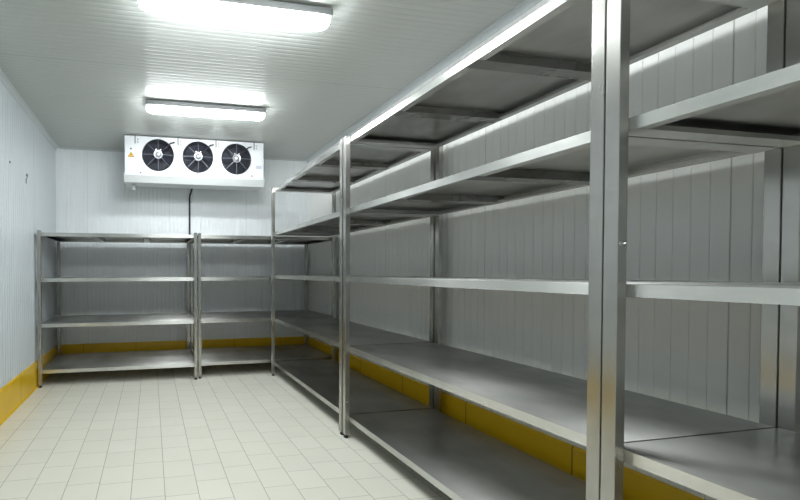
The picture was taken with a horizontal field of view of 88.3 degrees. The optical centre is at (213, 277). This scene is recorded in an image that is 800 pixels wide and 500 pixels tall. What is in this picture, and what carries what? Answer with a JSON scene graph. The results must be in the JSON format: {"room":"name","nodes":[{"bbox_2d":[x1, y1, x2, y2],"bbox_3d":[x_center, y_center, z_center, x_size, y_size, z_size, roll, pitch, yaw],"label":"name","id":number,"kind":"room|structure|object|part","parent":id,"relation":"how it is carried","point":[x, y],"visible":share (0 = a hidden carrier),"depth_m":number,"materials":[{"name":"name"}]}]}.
{"room":"walk-in cold room","nodes":[
{"label":"walk-in cold room","id":0,"kind":"room"},
{"bbox_2d":[0,81,56,388],"bbox_3d":[-1.607,-0.228,1.475,0.100,3.014,7.255,0,1,-10],"label":"wall","id":1,"kind":"structure","parent":0,"point":[25,209],"depth_m":3.73,"materials":[{"name":"white metal"}]},
{"bbox_2d":[0,345,57,425],"bbox_3d":[-1.541,1.132,1.499,0.026,0.294,7.241,0,1,-10],"label":"baseboard","id":2,"kind":"structure","parent":1,"relation":"attached to","point":[15,392],"depth_m":3.60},
{"bbox_2d":[0,69,58,150],"bbox_3d":[-1.540,-1.712,1.464,0.045,0.045,7.255,0,1,-10],"label":"trim","id":3,"kind":"structure","parent":1,"relation":"attached to","point":[3,78],"depth_m":3.77,"materials":[{"name":"white metal"}]},
{"bbox_2d":[56,148,307,344],"bbox_3d":[-0.365,-0.291,5.417,3.877,3.014,0.100,0,1,-10],"label":"wall","id":4,"kind":"structure","parent":0,"point":[93,196],"depth_m":5.31,"materials":[{"name":"white metal"}]},
{"bbox_2d":[59,147,304,160],"bbox_3d":[-0.359,-1.788,5.336,3.587,0.018,0.018,0,1,-10],"label":"trim","id":5,"kind":"structure","parent":4,"relation":"attached to","point":[59,147],"depth_m":5.16,"materials":[{"name":"white metal"}]},
{"bbox_2d":[61,336,303,353],"bbox_3d":[-0.351,1.070,5.376,3.677,0.294,0.026,0,1,-10],"label":"baseboard","id":6,"kind":"structure","parent":4,"relation":"attached to","point":[240,342],"depth_m":5.32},
{"bbox_2d":[189,189,192,234],"bbox_3d":[-0.311,-0.237,5.287,0.036,2.229,0.157,-1,1,-28],"label":"drain pipe","id":7,"kind":"object","parent":4,"relation":"attached to","point":[191,189],"visible":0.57,"depth_m":5.32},
{"bbox_2d":[0,363,452,499],"bbox_3d":[0.258,1.310,1.816,3.877,0.080,7.455,0,1,-10],"label":"floor","id":8,"kind":"structure","parent":0,"point":[235,431],"depth_m":2.71,"materials":[{"name":"beige tile"}]},
{"bbox_2d":[37,230,197,387],"bbox_3d":[-1.157,0.346,4.693,1.800,1.766,0.915,0,1,-10],"label":"shelving unit","id":9,"kind":"object","parent":8,"relation":"on","point":[153,359],"visible":1,"depth_m":4.43,"materials":[{"name":"metal"}]},
{"bbox_3d":[-1.951,0.346,4.113,0.038,1.736,0.038,0,1,-10],"label":"post","id":10,"kind":"part","parent":9,"relation":"part of","materials":[{"name":"metal"}]},
{"bbox_3d":[-2.099,0.333,4.977,0.038,1.736,0.038,0,1,-10],"label":"post","id":11,"kind":"part","parent":9,"relation":"part of","materials":[{"name":"metal"}]},
{"bbox_3d":[-1.156,0.518,4.696,1.797,0.002,0.833,0,1,-10],"label":"shelf","id":12,"kind":"part","parent":9,"relation":"part of","materials":[{"name":"metal"}]},
{"bbox_3d":[-1.155,1.042,4.704,1.797,0.002,0.833,0,1,-10],"label":"shelf","id":13,"kind":"part","parent":9,"relation":"part of","materials":[{"name":"metal"}]},
{"bbox_3d":[-1.159,-0.516,4.680,1.797,0.002,0.833,0,1,-10],"label":"shelf","id":14,"kind":"part","parent":9,"relation":"part of","materials":[{"name":"metal"}]},
{"bbox_3d":[-1.157,0.001,4.688,1.797,0.002,0.833,0,1,-10],"label":"shelf","id":15,"kind":"part","parent":9,"relation":"part of","materials":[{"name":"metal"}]},
{"bbox_3d":[-0.362,0.324,5.274,0.038,1.736,0.038,0,1,-10],"label":"post","id":16,"kind":"part","parent":9,"relation":"part of","materials":[{"name":"metal"}]},
{"bbox_3d":[-0.214,0.337,4.409,0.038,1.736,0.038,0,1,-10],"label":"post","id":17,"kind":"part","parent":9,"relation":"part of","materials":[{"name":"metal"}]},
{"bbox_2d":[190,233,336,378],"bbox_3d":[0.626,0.336,5.032,1.800,1.766,0.915,0,1,-10],"label":"shelving unit","id":18,"kind":"object","parent":8,"relation":"on","point":[246,354],"visible":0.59,"depth_m":4.85,"materials":[{"name":"metal"}]},
{"bbox_3d":[-0.317,0.323,5.316,0.038,1.736,0.038,0,1,-10],"label":"post","id":19,"kind":"part","parent":18,"relation":"part of","materials":[{"name":"metal"}]},
{"bbox_3d":[-0.169,0.336,4.451,0.038,1.736,0.038,0,1,-10],"label":"post","id":20,"kind":"part","parent":18,"relation":"part of","materials":[{"name":"metal"}]},
{"bbox_3d":[0.625,-0.009,5.027,1.797,0.002,0.833,0,1,-10],"label":"shelf","id":21,"kind":"part","parent":18,"relation":"part of","materials":[{"name":"metal"}]},
{"bbox_3d":[0.624,-0.526,5.019,1.797,0.002,0.833,0,1,-10],"label":"shelf","id":22,"kind":"part","parent":18,"relation":"part of","materials":[{"name":"metal"}]},
{"bbox_3d":[0.626,0.508,5.035,1.797,0.002,0.833,0,1,-10],"label":"shelf","id":23,"kind":"part","parent":18,"relation":"part of","materials":[{"name":"metal"}]},
{"bbox_3d":[0.628,1.032,5.043,1.797,0.002,0.833,0,1,-10],"label":"shelf","id":24,"kind":"part","parent":18,"relation":"part of","materials":[{"name":"metal"}]},
{"bbox_3d":[1.421,0.314,5.612,0.038,1.736,0.038,0,1,-10],"label":"post","id":25,"kind":"part","parent":18,"relation":"part of","materials":[{"name":"metal"}]},
{"bbox_3d":[1.568,0.327,4.748,0.038,1.736,0.038,0,1,-10],"label":"post","id":26,"kind":"part","parent":18,"relation":"part of","materials":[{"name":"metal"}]},
{"bbox_2d":[271,138,435,434],"bbox_3d":[1.284,0.065,3.801,0.850,2.344,1.718,0,1,-10],"label":"shelving unit","id":27,"kind":"object","parent":8,"relation":"on","point":[323,378],"visible":0.67,"depth_m":3.49,"materials":[{"name":"metal"}]},
{"bbox_3d":[0.742,0.043,4.560,0.038,2.314,0.038,0,1,-10],"label":"post","id":28,"kind":"part","parent":27,"relation":"part of","materials":[{"name":"metal"}]},
{"bbox_3d":[1.543,0.039,4.697,0.038,2.314,0.038,0,1,-10],"label":"post","id":29,"kind":"part","parent":27,"relation":"part of","materials":[{"name":"metal"}]},
{"bbox_3d":[1.025,0.068,2.904,0.038,2.314,0.038,0,1,-10],"label":"post","id":30,"kind":"part","parent":27,"relation":"part of","materials":[{"name":"metal"}]},
{"bbox_3d":[1.282,-0.552,3.791,0.768,0.002,1.715,0,1,-10],"label":"shelf","id":31,"kind":"part","parent":27,"relation":"part of","materials":[{"name":"metal"}]},
{"bbox_3d":[1.281,-1.098,3.783,0.768,0.002,1.715,0,1,-10],"label":"shelf","id":32,"kind":"part","parent":27,"relation":"part of","materials":[{"name":"metal"}]},
{"bbox_3d":[1.285,0.523,3.808,0.768,0.002,1.715,0,1,-10],"label":"shelf","id":33,"kind":"part","parent":27,"relation":"part of","materials":[{"name":"metal"}]},
{"bbox_3d":[1.287,1.069,3.816,0.768,0.002,1.715,0,1,-10],"label":"shelf","id":34,"kind":"part","parent":27,"relation":"part of","materials":[{"name":"metal"}]},
{"bbox_3d":[1.284,-0.017,3.800,0.768,0.002,1.715,0,1,-10],"label":"shelf","id":35,"kind":"part","parent":27,"relation":"part of","materials":[{"name":"metal"}]},
{"bbox_3d":[1.826,0.064,3.041,0.038,2.314,0.038,0,1,-10],"label":"post","id":36,"kind":"part","parent":27,"relation":"part of","materials":[{"name":"metal"}]},
{"bbox_2d":[343,0,786,499],"bbox_3d":[1.572,0.089,2.115,0.850,2.344,1.667,0,1,-10],"label":"shelving unit","id":37,"kind":"object","parent":8,"relation":"on","point":[559,48],"visible":0.91,"depth_m":1.78,"materials":[{"name":"metal"}]},
{"bbox_3d":[1.035,0.069,2.849,0.038,2.314,0.038,0,1,-10],"label":"post","id":38,"kind":"part","parent":37,"relation":"part of","materials":[{"name":"metal"}]},
{"bbox_3d":[1.835,0.065,2.986,0.038,2.314,0.038,0,1,-10],"label":"post","id":39,"kind":"part","parent":37,"relation":"part of","materials":[{"name":"metal"}]},
{"bbox_3d":[1.575,1.094,2.130,0.768,0.002,1.664,0,1,-10],"label":"shelf","id":40,"kind":"part","parent":37,"relation":"part of","materials":[{"name":"metal"}]},
{"bbox_3d":[1.571,-0.527,2.105,0.768,0.002,1.664,0,1,-10],"label":"shelf","id":41,"kind":"part","parent":37,"relation":"part of","materials":[{"name":"metal"}]},
{"bbox_3d":[1.569,-1.073,2.097,0.768,0.002,1.664,0,1,-10],"label":"shelf","id":42,"kind":"part","parent":37,"relation":"part of","materials":[{"name":"metal"}]},
{"bbox_3d":[1.573,0.548,2.122,0.768,0.002,1.664,0,1,-10],"label":"shelf","id":43,"kind":"part","parent":37,"relation":"part of","materials":[{"name":"metal"}]},
{"bbox_3d":[1.572,0.009,2.114,0.768,0.002,1.664,0,1,-10],"label":"shelf","id":44,"kind":"part","parent":37,"relation":"part of","materials":[{"name":"metal"}]},
{"bbox_3d":[1.309,0.092,1.244,0.038,2.314,0.038,0,1,-10],"label":"post","id":45,"kind":"part","parent":37,"relation":"part of","materials":[{"name":"metal"}]},
{"bbox_3d":[2.109,0.088,1.380,0.038,2.314,0.038,0,1,-10],"label":"post","id":46,"kind":"part","parent":37,"relation":"part of","materials":[{"name":"metal"}]},
{"bbox_2d":[600,0,799,499],"bbox_3d":[1.856,0.114,0.452,0.850,2.344,1.700,0,1,-10],"label":"shelving unit","id":47,"kind":"object","parent":8,"relation":"on","point":[763,110],"visible":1,"depth_m":1.18,"materials":[{"name":"metal"}]},
{"bbox_3d":[1.316,0.093,1.202,0.038,2.314,0.038,0,1,-10],"label":"post","id":48,"kind":"part","parent":47,"relation":"part of","materials":[{"name":"metal"}]},
{"bbox_3d":[1.857,0.573,0.459,0.768,0.002,1.697,0,1,-10],"label":"shelf","id":49,"kind":"part","parent":47,"relation":"part of","materials":[{"name":"metal"}]},
{"bbox_3d":[1.856,0.033,0.450,0.768,0.002,1.697,0,1,-10],"label":"shelf","id":50,"kind":"part","parent":47,"relation":"part of","materials":[{"name":"metal"}]},
{"bbox_3d":[1.855,-0.502,0.442,0.768,0.002,1.697,0,1,-10],"label":"shelf","id":51,"kind":"part","parent":47,"relation":"part of","materials":[{"name":"metal"}]},
{"bbox_3d":[2.116,0.089,1.339,0.038,2.314,0.038,0,1,-10],"label":"post","id":52,"kind":"part","parent":47,"relation":"part of","materials":[{"name":"metal"}]},
{"bbox_2d":[0,0,524,159],"bbox_3d":[0.250,-1.794,1.769,3.877,0.100,7.455,0,1,-10],"label":"ceiling","id":53,"kind":"structure","parent":0,"point":[87,70],"depth_m":3.03,"materials":[{"name":"white metal"}]},
{"bbox_2d":[124,135,264,190],"bbox_3d":[-0.255,-1.462,4.910,1.816,0.650,0.532,0,1,-10],"label":"cooler","id":54,"kind":"object","parent":53,"relation":"attached to","point":[162,162],"visible":1,"depth_m":4.72,"materials":[{"name":"white metal"}]},
{"bbox_3d":[-1.031,-1.420,4.570,0.090,0.100,0.001,0,1,-10],"label":"rating plate","id":55,"kind":"part","parent":54,"relation":"part of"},
{"bbox_2d":[142,139,173,169],"bbox_3d":[-0.694,-1.543,4.602,0.390,0.390,0.018,0,1,-10],"label":"fan","id":56,"kind":"object","parent":54,"relation":"attached to","point":[170,142],"depth_m":4.60,"materials":[{"name":"metal"}]},
{"bbox_2d":[124,173,264,190],"bbox_3d":[-0.258,-1.255,4.933,1.816,0.102,0.492,0,1,-10],"label":"drip tray","id":57,"kind":"object","parent":54,"relation":"on","point":[162,180],"depth_m":4.75,"materials":[{"name":"white metal"}]},
{"bbox_2d":[183,142,212,171],"bbox_3d":[-0.195,-1.546,4.687,0.390,0.390,0.018,0,1,-10],"label":"fan","id":58,"kind":"object","parent":54,"relation":"attached to","point":[209,145],"depth_m":4.69,"materials":[{"name":"metal"}]},
{"bbox_2d":[222,144,250,173],"bbox_3d":[0.301,-1.548,4.772,0.390,0.390,0.018,0,1,-10],"label":"fan","id":59,"kind":"object","parent":54,"relation":"attached to","point":[247,147],"depth_m":4.77,"materials":[{"name":"metal"}]},
{"bbox_2d":[146,99,265,120],"bbox_3d":[-0.068,-1.716,3.776,1.236,0.115,0.126,0,1,-10],"label":"ceiling lamp","id":60,"kind":"object","parent":53,"relation":"attached to","point":[152,106],"visible":1,"depth_m":3.73,"materials":[{"name":"white plastic"}]},
{"bbox_2d":[138,0,332,30],"bbox_3d":[0.153,-1.694,2.324,1.240,0.115,0.126,0,1,-10],"label":"ceiling lamp","id":61,"kind":"object","parent":53,"relation":"attached to","point":[260,12],"visible":1,"depth_m":2.30,"materials":[{"name":"white plastic"}]},
{"bbox_2d":[307,0,767,499],"bbox_3d":[2.116,-0.247,2.110,0.100,3.014,7.255,0,1,-10],"label":"wall","id":62,"kind":"structure","parent":0,"point":[704,221],"depth_m":2.06,"materials":[{"name":"white metal"}]},
{"bbox_2d":[305,0,541,162],"bbox_3d":[2.041,-1.731,2.075,0.045,0.045,7.255,0,1,-10],"label":"trim","id":63,"kind":"structure","parent":62,"relation":"attached to","point":[525,5],"depth_m":3.00,"materials":[{"name":"white metal"}]},
{"bbox_2d":[308,337,704,499],"bbox_3d":[2.058,1.113,2.114,0.026,0.294,7.241,0,1,-10],"label":"baseboard","id":64,"kind":"structure","parent":62,"relation":"attached to","point":[571,459],"depth_m":2.42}
]}

